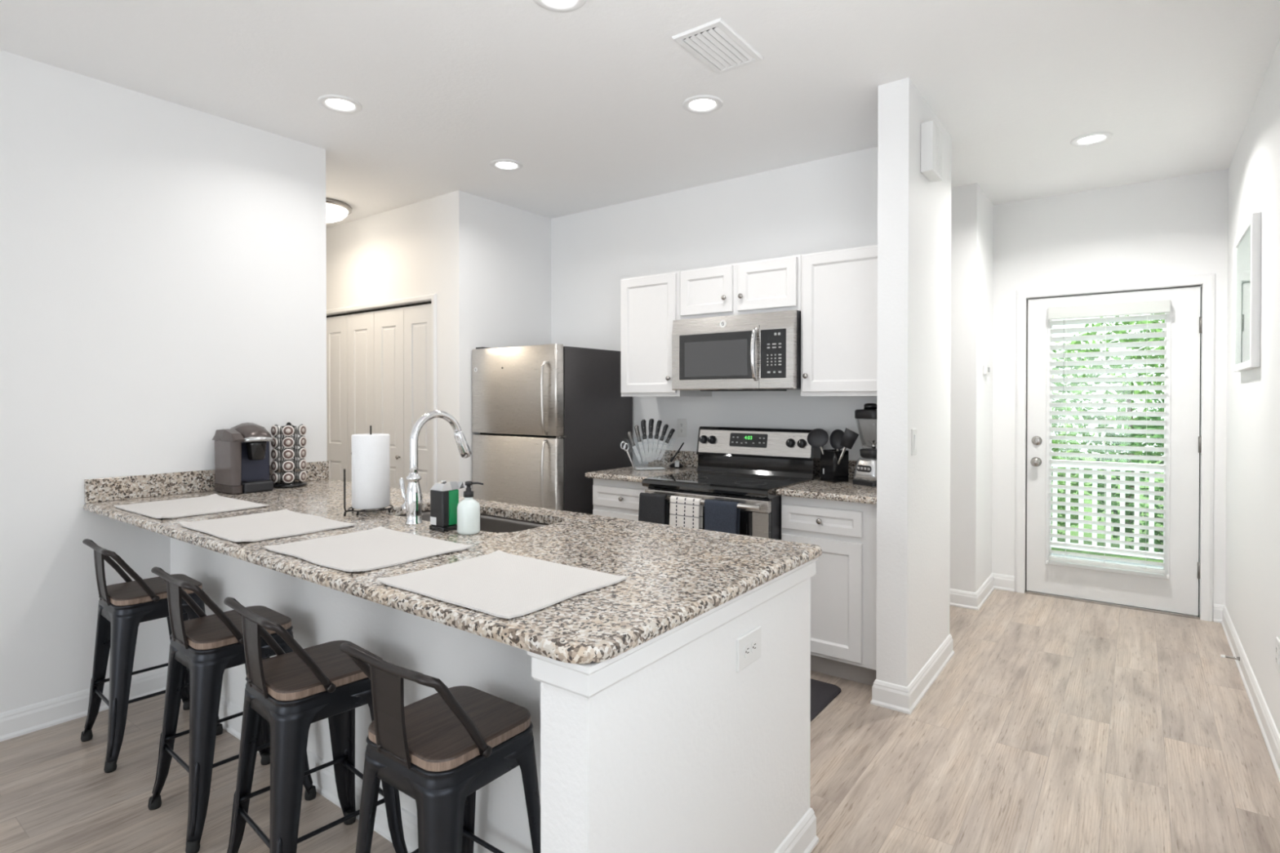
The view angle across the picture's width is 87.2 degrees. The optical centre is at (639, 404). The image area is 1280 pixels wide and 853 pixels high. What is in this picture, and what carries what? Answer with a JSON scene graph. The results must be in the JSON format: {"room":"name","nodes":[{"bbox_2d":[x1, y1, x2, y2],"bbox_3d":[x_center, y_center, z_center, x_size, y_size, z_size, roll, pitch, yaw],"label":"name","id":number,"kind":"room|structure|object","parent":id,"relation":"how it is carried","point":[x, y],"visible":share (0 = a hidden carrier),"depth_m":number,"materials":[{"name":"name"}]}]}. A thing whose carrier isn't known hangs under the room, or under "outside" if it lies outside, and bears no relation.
{"room":"kitchen","nodes":[
{"label":"kitchen","id":0,"kind":"room"},
{"bbox_2d":[0,49,551,712],"bbox_3d":[-3.300,-0.028,1.786,0.130,2.755,8.600,0,1,37],"label":"wall","id":1,"kind":"structure","parent":0,"point":[163,263],"depth_m":3.04,"materials":[{"name":"paint"}]},
{"bbox_2d":[0,666,168,742],"bbox_3d":[-3.941,1.304,0.808,0.020,0.108,5.847,0,1,37],"label":"baseboard","id":2,"kind":"structure","parent":1,"relation":"attached to","point":[18,722],"depth_m":2.83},
{"bbox_2d":[84,461,328,502],"bbox_3d":[-2.067,0.371,3.325,0.020,0.102,1.079,0,1,37],"label":"backsplash","id":3,"kind":"structure","parent":1,"relation":"attached to","point":[115,488],"depth_m":3.10,"materials":[{"name":"stone"}]},
{"bbox_2d":[325,190,472,497],"bbox_3d":[-2.180,-0.057,5.285,2.500,2.755,0.110,0,1,37],"label":"wall","id":4,"kind":"structure","parent":0,"point":[423,247],"depth_m":4.65,"materials":[{"name":"paint"}]},
{"bbox_2d":[326,301,431,492],"bbox_3d":[-2.026,0.291,5.134,1.509,2.038,0.074,0,1,37],"label":"door","id":5,"kind":"structure","parent":4,"relation":"in","point":[379,361],"depth_m":5.08,"materials":[{"name":"white wood"}]},
{"bbox_2d":[326,293,437,487],"bbox_3d":[-2.046,0.277,5.108,1.589,2.090,0.018,0,1,37],"label":"door frame","id":6,"kind":"structure","parent":4,"relation":"attached to","point":[433,297],"depth_m":4.64,"materials":[{"name":"wood"}]},
{"bbox_2d":[170,537,810,852],"bbox_3d":[-0.928,0.902,2.495,2.845,0.883,1.037,0,1,37],"label":"peninsula base","id":7,"kind":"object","parent":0,"point":[689,752],"depth_m":1.74,"materials":[{"name":"paint"}]},
{"bbox_2d":[181,696,818,852],"bbox_3d":[-0.920,1.290,2.492,2.865,0.108,1.077,0,1,37],"label":"baseboard","id":8,"kind":"structure","parent":7,"relation":"attached to","point":[802,838],"depth_m":2.11,"materials":[{"name":"wood"}]},
{"bbox_2d":[527,556,818,697],"bbox_3d":[0.165,0.499,1.680,0.158,0.063,1.073,0,1,37],"label":"trim","id":9,"kind":"structure","parent":7,"relation":"attached to","point":[585,680],"depth_m":1.37,"materials":[{"name":"wood"}]},
{"bbox_2d":[736,625,760,672],"bbox_3d":[0.282,0.628,1.729,0.008,0.084,0.128,0,1,37],"label":"wall outlet","id":10,"kind":"object","parent":7,"relation":"attached to","point":[748,645],"visible":1,"depth_m":1.72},
{"bbox_2d":[0,0,1279,228],"bbox_3d":[-2.069,-1.482,1.981,7.000,0.150,10.600,0,1,37],"label":"ceiling","id":11,"kind":"structure","parent":0,"point":[588,99],"depth_m":2.94,"materials":[{"name":"paint"}]},
{"bbox_2d":[325,197,352,222],"bbox_3d":[-2.288,-1.371,4.809,0.420,0.119,0.420,0,1,37],"label":"flush light","id":12,"kind":"object","parent":11,"relation":"attached to","point":[336,211],"visible":0.34,"depth_m":4.75,"materials":[{"name":"silver metal"}]},
{"bbox_2d":[317,94,362,113],"bbox_3d":[-1.413,-1.413,3.168,0.192,0.008,0.192,0,1,37],"label":"recessed light","id":13,"kind":"object","parent":11,"relation":"in","point":[335,103],"visible":1,"depth_m":3.16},
{"bbox_2d":[325,98,354,110],"bbox_3d":[-1.413,-1.415,3.168,0.121,0.002,0.121,0,1,42],"label":"diffuser","id":14,"kind":"object","parent":13,"relation":"attached to","point":[331,104],"depth_m":3.17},
{"bbox_2d":[489,159,523,171],"bbox_3d":[-0.793,-1.420,3.994,0.192,0.008,0.192,0,1,37],"label":"recessed light","id":15,"kind":"object","parent":11,"relation":"in","point":[508,165],"visible":1,"depth_m":3.98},
{"bbox_2d":[496,161,516,168],"bbox_3d":[-0.793,-1.422,3.994,0.121,0.002,0.121,0,1,31],"label":"diffuser","id":16,"kind":"object","parent":15,"relation":"attached to","point":[500,165],"depth_m":4.00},
{"bbox_2d":[533,0,586,12],"bbox_3d":[-0.279,-1.406,2.316,0.192,0.008,0.192,0,1,37],"label":"recessed light","id":17,"kind":"object","parent":11,"relation":"in","point":[557,6],"visible":1,"depth_m":2.36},
{"bbox_2d":[544,0,575,6],"bbox_3d":[-0.279,-1.408,2.316,0.121,0.002,0.121,0,1,42],"label":"diffuser","id":18,"kind":"object","parent":17,"relation":"attached to","point":[547,2],"depth_m":2.36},
{"bbox_2d":[682,94,723,113],"bbox_3d":[0.295,-1.413,3.171,0.192,0.008,0.192,0,1,37],"label":"recessed light","id":19,"kind":"object","parent":11,"relation":"in","point":[703,104],"visible":1,"depth_m":3.17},
{"bbox_2d":[689,99,715,110],"bbox_3d":[0.295,-1.415,3.171,0.121,0.002,0.121,0,1,31],"label":"diffuser","id":20,"kind":"object","parent":19,"relation":"attached to","point":[695,104],"depth_m":3.17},
{"bbox_2d":[671,17,764,74],"bbox_3d":[0.314,-1.406,2.660,0.212,0.012,0.356,0,1,37],"label":"ceiling vent","id":21,"kind":"object","parent":11,"relation":"in","point":[715,43],"visible":1,"depth_m":2.64,"materials":[{"name":"metal"}]},
{"bbox_2d":[1070,131,1113,146],"bbox_3d":[2.415,-1.416,3.595,0.192,0.008,0.192,0,1,37],"label":"recessed light","id":22,"kind":"object","parent":11,"relation":"in","point":[1095,138],"visible":1,"depth_m":3.59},
{"bbox_2d":[1077,135,1105,143],"bbox_3d":[2.415,-1.419,3.595,0.121,0.002,0.121,0,1,42],"label":"diffuser","id":23,"kind":"object","parent":22,"relation":"attached to","point":[1090,139],"depth_m":3.60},
{"bbox_2d":[0,588,1279,852],"bbox_3d":[-2.117,1.409,1.942,7.000,0.120,10.440,0,1,37],"label":"floor","id":24,"kind":"structure","parent":0,"point":[1051,725],"depth_m":2.50,"materials":[{"name":"brown wood"}]},
{"bbox_2d":[80,538,222,773],"bbox_3d":[-1.968,0.937,2.709,0.389,0.810,0.388,0,1,39],"label":"bar stool","id":25,"kind":"object","parent":24,"relation":"on","point":[122,607],"visible":0.74,"depth_m":2.57,"materials":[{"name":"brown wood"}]},
{"bbox_2d":[147,566,316,852],"bbox_3d":[-1.374,0.941,2.268,0.389,0.810,0.388,0,1,39],"label":"bar stool","id":26,"kind":"object","parent":24,"relation":"on","point":[207,646],"visible":0.73,"depth_m":2.12,"materials":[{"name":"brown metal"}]},
{"bbox_2d":[223,596,408,852],"bbox_3d":[-0.922,0.944,1.916,0.389,0.810,0.388,0,1,42],"label":"bar stool","id":27,"kind":"object","parent":24,"relation":"on","point":[297,689],"visible":0.78,"depth_m":1.82,"materials":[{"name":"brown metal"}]},
{"bbox_2d":[339,642,540,852],"bbox_3d":[-0.445,0.947,1.586,0.389,0.810,0.388,0,1,37],"label":"bar stool","id":28,"kind":"object","parent":24,"relation":"on","point":[437,749],"visible":0.98,"depth_m":1.48,"materials":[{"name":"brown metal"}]},
{"bbox_2d":[471,343,632,514],"bbox_3d":[-0.613,0.470,4.617,0.794,1.712,0.827,0,1,37],"label":"refrigerator","id":29,"kind":"object","parent":24,"relation":"on","point":[546,417],"visible":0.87,"depth_m":4.31,"materials":[{"name":"metal"}]},
{"bbox_2d":[592,478,648,520],"bbox_3d":[0.074,0.888,4.228,0.479,0.882,0.665,0,1,37],"label":"base cabinet","id":30,"kind":"object","parent":24,"relation":"on","point":[611,498],"visible":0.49,"depth_m":4.01,"materials":[{"name":"white wood"}]},
{"bbox_2d":[585,463,697,482],"bbox_3d":[0.065,0.430,4.222,0.496,0.032,0.680,0,1,37],"label":"countertop","id":31,"kind":"structure","parent":30,"relation":"on","point":[627,473],"depth_m":4.07,"materials":[{"name":"stone"}]},
{"bbox_2d":[624,435,675,470],"bbox_3d":[0.064,0.307,4.259,0.320,0.215,0.084,0,0,-13],"label":"knife block","id":32,"kind":"object","parent":31,"relation":"on","point":[654,468],"visible":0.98,"depth_m":4.25,"materials":[{"name":"plastic"}]},
{"bbox_2d":[627,431,641,463],"bbox_3d":[-0.035,0.273,4.234,0.091,0.208,0.018,0,0,-13],"label":"kitchen knife","id":33,"kind":"object","parent":32,"relation":"in","point":[629,433],"visible":0.99,"depth_m":4.23,"materials":[{"name":"metal"}]},
{"bbox_2d":[634,425,644,462],"bbox_3d":[0.000,0.248,4.242,0.070,0.235,0.018,0,0,-13],"label":"kitchen knife","id":34,"kind":"object","parent":32,"relation":"in","point":[637,430],"visible":0.99,"depth_m":4.24,"materials":[{"name":"metal"}]},
{"bbox_2d":[640,419,648,462],"bbox_3d":[0.031,0.231,4.249,0.052,0.270,0.018,0,0,-13],"label":"kitchen knife","id":35,"kind":"object","parent":32,"relation":"in","point":[643,421],"visible":1,"depth_m":4.25,"materials":[{"name":"black plastic"}]},
{"bbox_2d":[648,418,653,462],"bbox_3d":[0.071,0.229,4.258,0.038,0.276,0.018,0,0,-13],"label":"kitchen knife","id":36,"kind":"object","parent":32,"relation":"in","point":[651,420],"visible":1,"depth_m":4.25,"materials":[{"name":"black plastic"}]},
{"bbox_2d":[651,420,662,461],"bbox_3d":[0.105,0.232,4.267,0.072,0.264,0.018,0,0,-13],"label":"kitchen knife","id":37,"kind":"object","parent":32,"relation":"in","point":[659,422],"visible":1,"depth_m":4.26,"materials":[{"name":"black plastic"}]},
{"bbox_2d":[653,424,668,460],"bbox_3d":[0.136,0.242,4.274,0.096,0.231,0.018,0,0,-13],"label":"kitchen knife","id":38,"kind":"object","parent":32,"relation":"in","point":[665,427],"visible":1,"depth_m":4.27,"materials":[{"name":"black plastic"}]},
{"bbox_2d":[657,428,675,460],"bbox_3d":[0.168,0.256,4.282,0.116,0.203,0.018,0,0,-13],"label":"kitchen knife","id":39,"kind":"object","parent":32,"relation":"in","point":[672,431],"visible":1,"depth_m":4.28,"materials":[{"name":"black plastic"}]},
{"bbox_2d":[641,426,822,540],"bbox_3d":[0.521,0.728,3.782,0.760,1.170,0.760,0,1,37],"label":"range","id":40,"kind":"object","parent":24,"relation":"on","point":[746,466],"visible":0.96,"depth_m":3.78,"materials":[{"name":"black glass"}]},
{"bbox_2d":[638,492,668,524],"bbox_3d":[0.072,0.660,3.648,0.172,0.348,0.049,0,1,37],"label":"dish towel","id":41,"kind":"object","parent":40,"relation":"hanging from","point":[653,508],"visible":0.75,"depth_m":3.63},
{"bbox_2d":[669,495,702,529],"bbox_3d":[0.240,0.671,3.524,0.185,0.368,0.049,0,1,37],"label":"dish towel","id":42,"kind":"object","parent":40,"relation":"hanging from","point":[686,512],"visible":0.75,"depth_m":3.50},
{"bbox_2d":[704,499,740,534],"bbox_3d":[0.412,0.677,3.397,0.186,0.378,0.049,0,1,37],"label":"dish towel","id":43,"kind":"object","parent":40,"relation":"hanging from","point":[721,516],"visible":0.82,"depth_m":3.38,"materials":[{"name":"fabric"}]},
{"bbox_2d":[641,470,819,498],"bbox_3d":[0.515,0.437,3.770,0.760,0.048,0.673,0,1,37],"label":"cooktop","id":44,"kind":"object","parent":40,"relation":"in","point":[719,484],"depth_m":3.62,"materials":[{"name":"black glass"}]},
{"bbox_2d":[810,678,840,721],"bbox_3d":[0.475,1.331,3.214,0.845,0.014,0.485,0,1,37],"label":"kitchen mat","id":45,"kind":"object","parent":24,"relation":"on","point":[822,693],"visible":0.23,"depth_m":3.07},
{"bbox_2d":[781,495,876,685],"bbox_3d":[1.088,0.895,3.475,0.508,0.882,0.665,0,1,37],"label":"base cabinet","id":46,"kind":"object","parent":24,"relation":"on","point":[843,585],"visible":0.54,"depth_m":3.21,"materials":[{"name":"white wood"}]},
{"bbox_2d":[775,478,876,504],"bbox_3d":[1.083,0.437,3.466,0.511,0.032,0.680,0,1,37],"label":"countertop","id":47,"kind":"structure","parent":46,"relation":"on","point":[846,491],"depth_m":3.28,"materials":[{"name":"stone"}]},
{"bbox_2d":[820,448,848,482],"bbox_3d":[1.057,0.334,3.655,0.105,0.170,0.104,0,1,-24],"label":"utensil crock","id":48,"kind":"object","parent":47,"relation":"on","point":[831,471],"visible":0.96,"depth_m":3.62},
{"bbox_2d":[807,428,828,453],"bbox_3d":[0.984,0.267,3.670,0.141,0.269,0.023,0,0,12],"label":"spoon","id":49,"kind":"object","parent":48,"relation":"in","point":[817,437],"visible":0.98,"depth_m":3.67,"materials":[{"name":"plastic"}]},
{"bbox_2d":[829,429,844,450],"bbox_3d":[1.057,0.267,3.612,0.072,0.268,0.082,0,1,-22],"label":"serving spoon","id":50,"kind":"object","parent":48,"relation":"in","point":[836,437],"visible":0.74,"depth_m":3.62,"materials":[{"name":"plastic"}]},
{"bbox_2d":[837,427,858,464],"bbox_3d":[1.077,0.262,3.566,0.050,0.280,0.175,0,1,-32],"label":"spatula","id":51,"kind":"object","parent":48,"relation":"in","point":[849,437],"visible":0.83,"depth_m":3.54,"materials":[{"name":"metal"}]},
{"bbox_2d":[852,403,876,487],"bbox_3d":[1.216,0.207,3.539,0.166,0.426,0.202,0,1,-31],"label":"blender","id":52,"kind":"object","parent":47,"relation":"on","point":[865,471],"visible":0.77,"depth_m":3.48,"materials":[{"name":"black plastic"}]},
{"bbox_2d":[1024,590,1199,619],"bbox_3d":[3.120,1.320,4.486,0.947,0.014,0.130,0,1,37],"label":"threshold","id":53,"kind":"object","parent":24,"relation":"on","point":[1138,608],"visible":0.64,"depth_m":4.41,"materials":[{"name":"silver metal"}]},
{"bbox_3d":[-0.853,0.902,2.674,2.691,0.881,0.626,0,1,37],"label":"base cabinet","id":54,"kind":"object","parent":24,"relation":"on","visible":0},
{"bbox_2d":[83,479,822,663],"bbox_3d":[-0.917,0.445,2.479,2.876,0.032,1.101,0,1,37],"label":"countertop","id":55,"kind":"structure","parent":54,"relation":"on","point":[676,575],"depth_m":1.86,"materials":[{"name":"stone"}]},
{"bbox_2d":[114,493,269,518],"bbox_3d":[-1.859,0.418,2.783,0.508,0.013,0.388,0,1,36],"label":"placemat","id":56,"kind":"object","parent":55,"relation":"on","point":[215,503],"visible":1,"depth_m":2.75,"materials":[{"name":"fabric"}]},
{"bbox_2d":[212,422,273,494],"bbox_3d":[-1.917,0.256,3.274,0.262,0.332,0.214,0,1,37],"label":"coffee maker","id":57,"kind":"object","parent":55,"relation":"on","point":[242,451],"visible":1,"depth_m":3.22,"materials":[{"name":"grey plastic"}]},
{"bbox_2d":[241,480,273,493],"bbox_3d":[-1.916,0.397,3.293,0.222,0.050,0.135,0,1,37],"label":"drip tray","id":58,"kind":"object","parent":57,"relation":"on","point":[247,486],"depth_m":3.22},
{"bbox_2d":[178,509,356,542],"bbox_3d":[-1.319,0.422,2.373,0.519,0.014,0.377,0,1,37],"label":"placemat","id":59,"kind":"object","parent":55,"relation":"on","point":[284,522],"visible":1,"depth_m":2.33,"materials":[{"name":"fabric"}]},
{"bbox_2d":[273,422,307,488],"bbox_3d":[-1.802,0.257,3.447,0.172,0.329,0.172,0,1,37],"label":"pod carousel","id":60,"kind":"object","parent":55,"relation":"on","point":[295,483],"visible":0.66,"depth_m":3.40,"materials":[{"name":"black metal"}]},
{"bbox_2d":[271,460,282,471],"bbox_3d":[-1.831,0.310,3.401,0.054,0.054,0.050,0,1,32],"label":"pod","id":61,"kind":"object","parent":60,"relation":"in","point":[274,464],"visible":0.95,"depth_m":3.38,"materials":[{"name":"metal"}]},
{"bbox_2d":[271,448,282,459],"bbox_3d":[-1.831,0.251,3.401,0.054,0.054,0.050,0,1,32],"label":"pod","id":62,"kind":"object","parent":60,"relation":"in","point":[274,453],"visible":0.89,"depth_m":3.38,"materials":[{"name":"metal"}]},
{"bbox_2d":[271,472,284,483],"bbox_3d":[-1.831,0.369,3.402,0.054,0.054,0.050,0,1,32],"label":"pod","id":63,"kind":"object","parent":60,"relation":"in","point":[274,476],"visible":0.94,"depth_m":3.38,"materials":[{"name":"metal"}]},
{"bbox_2d":[282,472,294,483],"bbox_3d":[-1.778,0.369,3.399,0.054,0.054,0.050,0,1,-26],"label":"pod","id":64,"kind":"object","parent":60,"relation":"in","point":[288,477],"visible":1,"depth_m":3.38,"materials":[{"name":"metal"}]},
{"bbox_2d":[282,460,294,471],"bbox_3d":[-1.778,0.310,3.398,0.054,0.054,0.050,0,1,-26],"label":"pod","id":65,"kind":"object","parent":60,"relation":"in","point":[288,465],"visible":1,"depth_m":3.38,"materials":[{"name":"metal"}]},
{"bbox_2d":[282,448,294,459],"bbox_3d":[-1.778,0.251,3.398,0.054,0.054,0.050,0,1,-26],"label":"pod","id":66,"kind":"object","parent":60,"relation":"in","point":[288,454],"visible":1,"depth_m":3.38,"materials":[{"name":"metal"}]},
{"bbox_2d":[282,437,294,448],"bbox_3d":[-1.778,0.192,3.397,0.054,0.054,0.050,0,1,-26],"label":"pod","id":67,"kind":"object","parent":60,"relation":"in","point":[287,442],"visible":1,"depth_m":3.38,"materials":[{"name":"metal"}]},
{"bbox_2d":[282,425,294,435],"bbox_3d":[-1.778,0.133,3.397,0.054,0.054,0.050,0,1,-26],"label":"pod","id":68,"kind":"object","parent":60,"relation":"in","point":[288,430],"visible":1,"depth_m":3.38,"materials":[{"name":"metal"}]},
{"bbox_2d":[294,471,306,481],"bbox_3d":[-1.747,0.369,3.442,0.050,0.054,0.054,0,0,6],"label":"pod","id":69,"kind":"object","parent":60,"relation":"in","point":[302,475],"visible":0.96,"depth_m":3.43,"materials":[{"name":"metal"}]},
{"bbox_2d":[294,425,306,435],"bbox_3d":[-1.747,0.133,3.440,0.050,0.054,0.054,0,0,6],"label":"pod","id":70,"kind":"object","parent":60,"relation":"in","point":[302,429],"visible":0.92,"depth_m":3.43,"materials":[{"name":"metal"}]},
{"bbox_2d":[343,425,393,515],"bbox_3d":[-1.069,0.257,2.668,0.170,0.344,0.170,0,0,-10],"label":"paper towel holder","id":71,"kind":"object","parent":55,"relation":"on","point":[392,507],"visible":0.61,"depth_m":2.59,"materials":[{"name":"black metal"}]},
{"bbox_2d":[351,433,390,509],"bbox_3d":[-1.069,0.263,2.668,0.141,0.287,0.141,0,1,37],"label":"paper towel roll","id":72,"kind":"object","parent":71,"relation":"on","point":[371,460],"visible":0.99,"depth_m":2.61,"materials":[{"name":"paper"}]},
{"bbox_2d":[264,526,473,571],"bbox_3d":[-0.811,0.425,2.010,0.494,0.012,0.384,0,1,37],"label":"placemat","id":73,"kind":"object","parent":55,"relation":"on","point":[380,547],"visible":1,"depth_m":1.97,"materials":[{"name":"fabric"}]},
{"bbox_2d":[399,409,471,525],"bbox_3d":[-0.767,0.225,2.518,0.112,0.407,0.284,0,1,37],"label":"faucet","id":74,"kind":"object","parent":55,"relation":"on","point":[412,505],"visible":1,"depth_m":2.41,"materials":[{"name":"silver metal"}]},
{"bbox_2d":[429,480,466,532],"bbox_3d":[-0.654,0.346,2.333,0.076,0.169,0.132,0,1,37],"label":"soap dispenser","id":75,"kind":"object","parent":55,"relation":"on","point":[444,495],"visible":0.92,"depth_m":2.29,"materials":[{"name":"black plastic"}]},
{"bbox_2d":[457,480,483,534],"bbox_3d":[-0.573,0.344,2.246,0.075,0.174,0.076,0,1,37],"label":"pump bottle","id":76,"kind":"object","parent":55,"relation":"on","point":[468,508],"visible":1,"depth_m":2.22,"materials":[{"name":"white plastic"}]},
{"bbox_2d":[395,510,551,532],"bbox_3d":[-0.659,0.560,2.594,0.827,0.198,0.399,0,1,37],"label":"sink","id":77,"kind":"object","parent":55,"relation":"in","point":[490,523],"visible":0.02,"depth_m":2.75,"materials":[{"name":"metal"}]},
{"bbox_2d":[376,550,626,618],"bbox_3d":[-0.336,0.429,1.652,0.474,0.011,0.389,0,1,37],"label":"placemat","id":78,"kind":"object","parent":55,"relation":"on","point":[499,584],"visible":1,"depth_m":1.61,"materials":[{"name":"fabric"}]},
{"bbox_2d":[551,146,877,478],"bbox_3d":[0.388,-0.050,4.463,2.823,2.755,0.095,0,1,37],"label":"wall","id":79,"kind":"structure","parent":0,"point":[830,203],"depth_m":4.33,"materials":[{"name":"paint"}]},
{"bbox_2d":[620,271,711,396],"bbox_3d":[0.158,-0.426,4.304,0.450,0.754,0.426,0,1,37],"label":"upper cabinet","id":80,"kind":"object","parent":79,"relation":"attached to","point":[650,304],"visible":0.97,"depth_m":4.16,"materials":[{"name":"white wood"}]},
{"bbox_2d":[648,448,697,467],"bbox_3d":[0.262,0.361,4.487,0.496,0.102,0.020,0,1,37],"label":"backsplash","id":81,"kind":"structure","parent":79,"relation":"attached to","point":[687,459],"depth_m":4.47,"materials":[{"name":"stone"}]},
{"bbox_2d":[677,418,686,436],"bbox_3d":[0.280,0.157,4.481,0.072,0.118,0.008,0,1,37],"label":"wall outlet","id":82,"kind":"object","parent":79,"relation":"attached to","point":[682,423],"visible":1,"depth_m":4.48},
{"bbox_2d":[680,254,800,319],"bbox_3d":[0.647,-0.651,3.939,0.765,0.298,0.426,0,1,37],"label":"upper cabinet","id":83,"kind":"object","parent":79,"relation":"attached to","point":[768,285],"visible":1,"depth_m":3.77,"materials":[{"name":"white wood"}]},
{"bbox_2d":[671,310,800,391],"bbox_3d":[0.618,-0.288,3.903,0.762,0.423,0.522,0,1,37],"label":"microwave","id":84,"kind":"object","parent":83,"relation":"attached to","point":[762,351],"visible":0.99,"depth_m":3.70,"materials":[{"name":"metal"}]},
{"bbox_2d":[800,244,877,396],"bbox_3d":[1.160,-0.420,3.560,0.507,0.754,0.426,0,1,37],"label":"upper cabinet","id":85,"kind":"object","parent":79,"relation":"attached to","point":[839,287],"visible":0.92,"depth_m":3.44,"materials":[{"name":"white wood"}]},
{"bbox_2d":[848,459,857,478],"bbox_3d":[1.280,0.367,3.730,0.511,0.102,0.020,0,1,37],"label":"backsplash","id":86,"kind":"structure","parent":79,"relation":"attached to","point":[851,464],"depth_m":3.78,"materials":[{"name":"stone"}]},
{"bbox_2d":[875,77,951,686],"bbox_3d":[1.357,-0.040,3.289,0.132,2.755,0.825,0,1,37],"label":"wall","id":87,"kind":"structure","parent":0,"point":[913,385],"depth_m":2.99,"materials":[{"name":"paint"}]},
{"bbox_2d":[870,633,954,714],"bbox_3d":[0.918,1.280,3.626,1.265,0.108,0.865,0,1,37],"label":"baseboard","id":88,"kind":"structure","parent":87,"relation":"attached to","point":[886,695],"depth_m":3.00,"materials":[{"name":"wood"}]},
{"bbox_2d":[911,428,916,455],"bbox_3d":[1.224,0.168,2.991,0.011,0.118,0.072,0,1,37],"label":"light switch","id":89,"kind":"object","parent":87,"relation":"attached to","point":[913,431],"visible":1,"depth_m":2.98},
{"bbox_2d":[920,120,942,182],"bbox_3d":[1.357,-1.171,3.122,0.055,0.224,0.184,0,1,37],"label":"door chime","id":90,"kind":"object","parent":87,"relation":"attached to","point":[931,137],"visible":1,"depth_m":3.06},
{"bbox_2d":[933,124,942,176],"bbox_3d":[1.378,-1.171,3.106,0.002,0.200,0.141,0,1,37],"label":"grille","id":91,"kind":"object","parent":90,"relation":"attached to","point":[937,133],"depth_m":3.10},
{"bbox_2d":[950,183,993,592],"bbox_3d":[1.869,-0.055,5.029,1.307,2.755,0.730,0,1,37],"label":"wall","id":92,"kind":"structure","parent":0,"point":[971,210],"depth_m":4.41,"materials":[{"name":"paint"}]},
{"bbox_2d":[949,573,1014,610],"bbox_3d":[1.886,1.269,4.941,1.453,0.108,0.630,0,1,37],"label":"baseboard","id":93,"kind":"structure","parent":92,"relation":"attached to","point":[959,598],"depth_m":4.46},
{"bbox_2d":[991,168,1228,615],"bbox_3d":[3.135,-0.050,4.470,1.393,2.755,0.120,0,1,37],"label":"wall","id":94,"kind":"structure","parent":0,"point":[1175,226],"depth_m":4.44,"materials":[{"name":"paint"}]},
{"bbox_2d":[1025,285,1202,615],"bbox_3d":[3.092,0.295,4.434,0.949,2.066,0.117,0,1,37],"label":"door","id":95,"kind":"structure","parent":94,"relation":"in","point":[1180,593],"depth_m":4.29,"materials":[{"name":"white paint"}]},
{"bbox_2d":[1045,299,1170,579],"bbox_3d":[3.058,0.219,4.411,0.664,1.753,0.078,0,1,37],"label":"window blind","id":96,"kind":"object","parent":95,"relation":"attached to","point":[1160,306],"visible":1,"depth_m":4.40,"materials":[{"name":"white"}]},
{"bbox_2d":[1014,273,1215,621],"bbox_3d":[3.082,0.263,4.426,1.071,2.130,0.018,0,1,37],"label":"door frame","id":97,"kind":"structure","parent":94,"relation":"attached to","point":[1207,281],"depth_m":4.16,"materials":[{"name":"wood"}]},
{"bbox_2d":[1225,38,1279,734],"bbox_3d":[0.562,-0.012,-0.065,0.120,2.755,10.230,0,1,37],"label":"wall","id":98,"kind":"structure","parent":0,"point":[1252,550],"depth_m":2.98,"materials":[{"name":"paint"}]},
{"bbox_2d":[1213,603,1279,782],"bbox_3d":[0.551,1.310,0.079,0.055,0.108,10.030,0,1,37],"label":"baseboard","id":99,"kind":"structure","parent":98,"relation":"attached to","point":[1270,734],"depth_m":3.01,"materials":[{"name":"wood"}]},
{"bbox_2d":[1233,212,1261,372],"bbox_3d":[2.923,-0.507,3.240,0.032,0.680,0.690,0,1,37],"label":"picture frame","id":100,"kind":"object","parent":98,"relation":"attached to","point":[1247,246],"visible":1,"depth_m":3.09,"materials":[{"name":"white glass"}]},
{"bbox_2d":[1275,636,1279,673],"bbox_3d":[2.403,0.944,2.531,0.008,0.118,0.072,0,1,37],"label":"wall outlet","id":101,"kind":"object","parent":98,"relation":"attached to","point":[1277,641],"visible":1,"depth_m":2.52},
{"label":"outside","id":102,"kind":"structure","parent":0,"visible":0},
{"bbox_2d":[1051,456,1164,562],"bbox_3d":[8.909,1.509,11.430,24.000,0.120,14.580,0,1,37],"label":"ground","id":103,"kind":"structure","parent":102,"point":[1086,459],"depth_m":7.94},
{"bbox_2d":[1051,407,1092,540],"bbox_3d":[4.242,0.755,7.250,1.142,1.651,1.042,0,1,37],"label":"shrub","id":104,"kind":"object","parent":103,"relation":"on","point":[1060,433],"visible":0.13,"depth_m":7.01,"materials":[{"name":"green plant"}]},
{"bbox_2d":[1051,553,1163,568],"bbox_3d":[3.749,1.417,5.147,3.200,0.130,1.660,0,1,37],"label":"floor","id":105,"kind":"structure","parent":103,"relation":"on","point":[1052,554],"depth_m":5.76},
{"bbox_2d":[1051,459,1164,559],"bbox_3d":[4.131,0.872,5.675,3.020,0.950,0.100,0,1,37],"label":"porch railing","id":106,"kind":"object","parent":105,"relation":"on","point":[1055,466],"visible":0.16,"depth_m":5.75,"materials":[{"name":"wood"}]},
{"bbox_2d":[1052,313,1164,533],"bbox_3d":[5.617,0.200,7.736,2.015,2.566,1.436,0,1,37],"label":"tree","id":107,"kind":"object","parent":103,"relation":"on","point":[1149,357],"visible":0.21,"depth_m":7.72,"materials":[{"name":"green plant"}]},
{"bbox_2d":[1084,408,1164,552],"bbox_3d":[5.163,0.817,6.593,1.360,1.604,1.065,0,1,37],"label":"shrub","id":108,"kind":"object","parent":103,"relation":"on","point":[1140,418],"visible":0.14,"depth_m":6.63,"materials":[{"name":"green plant"}]},
{"bbox_2d":[1133,314,1164,429],"bbox_3d":[7.442,-0.251,8.273,2.285,3.458,1.570,0,1,37],"label":"tree","id":109,"kind":"object","parent":103,"relation":"on","point":[1140,331],"visible":0.02,"depth_m":8.77,"materials":[{"name":"green plant"}]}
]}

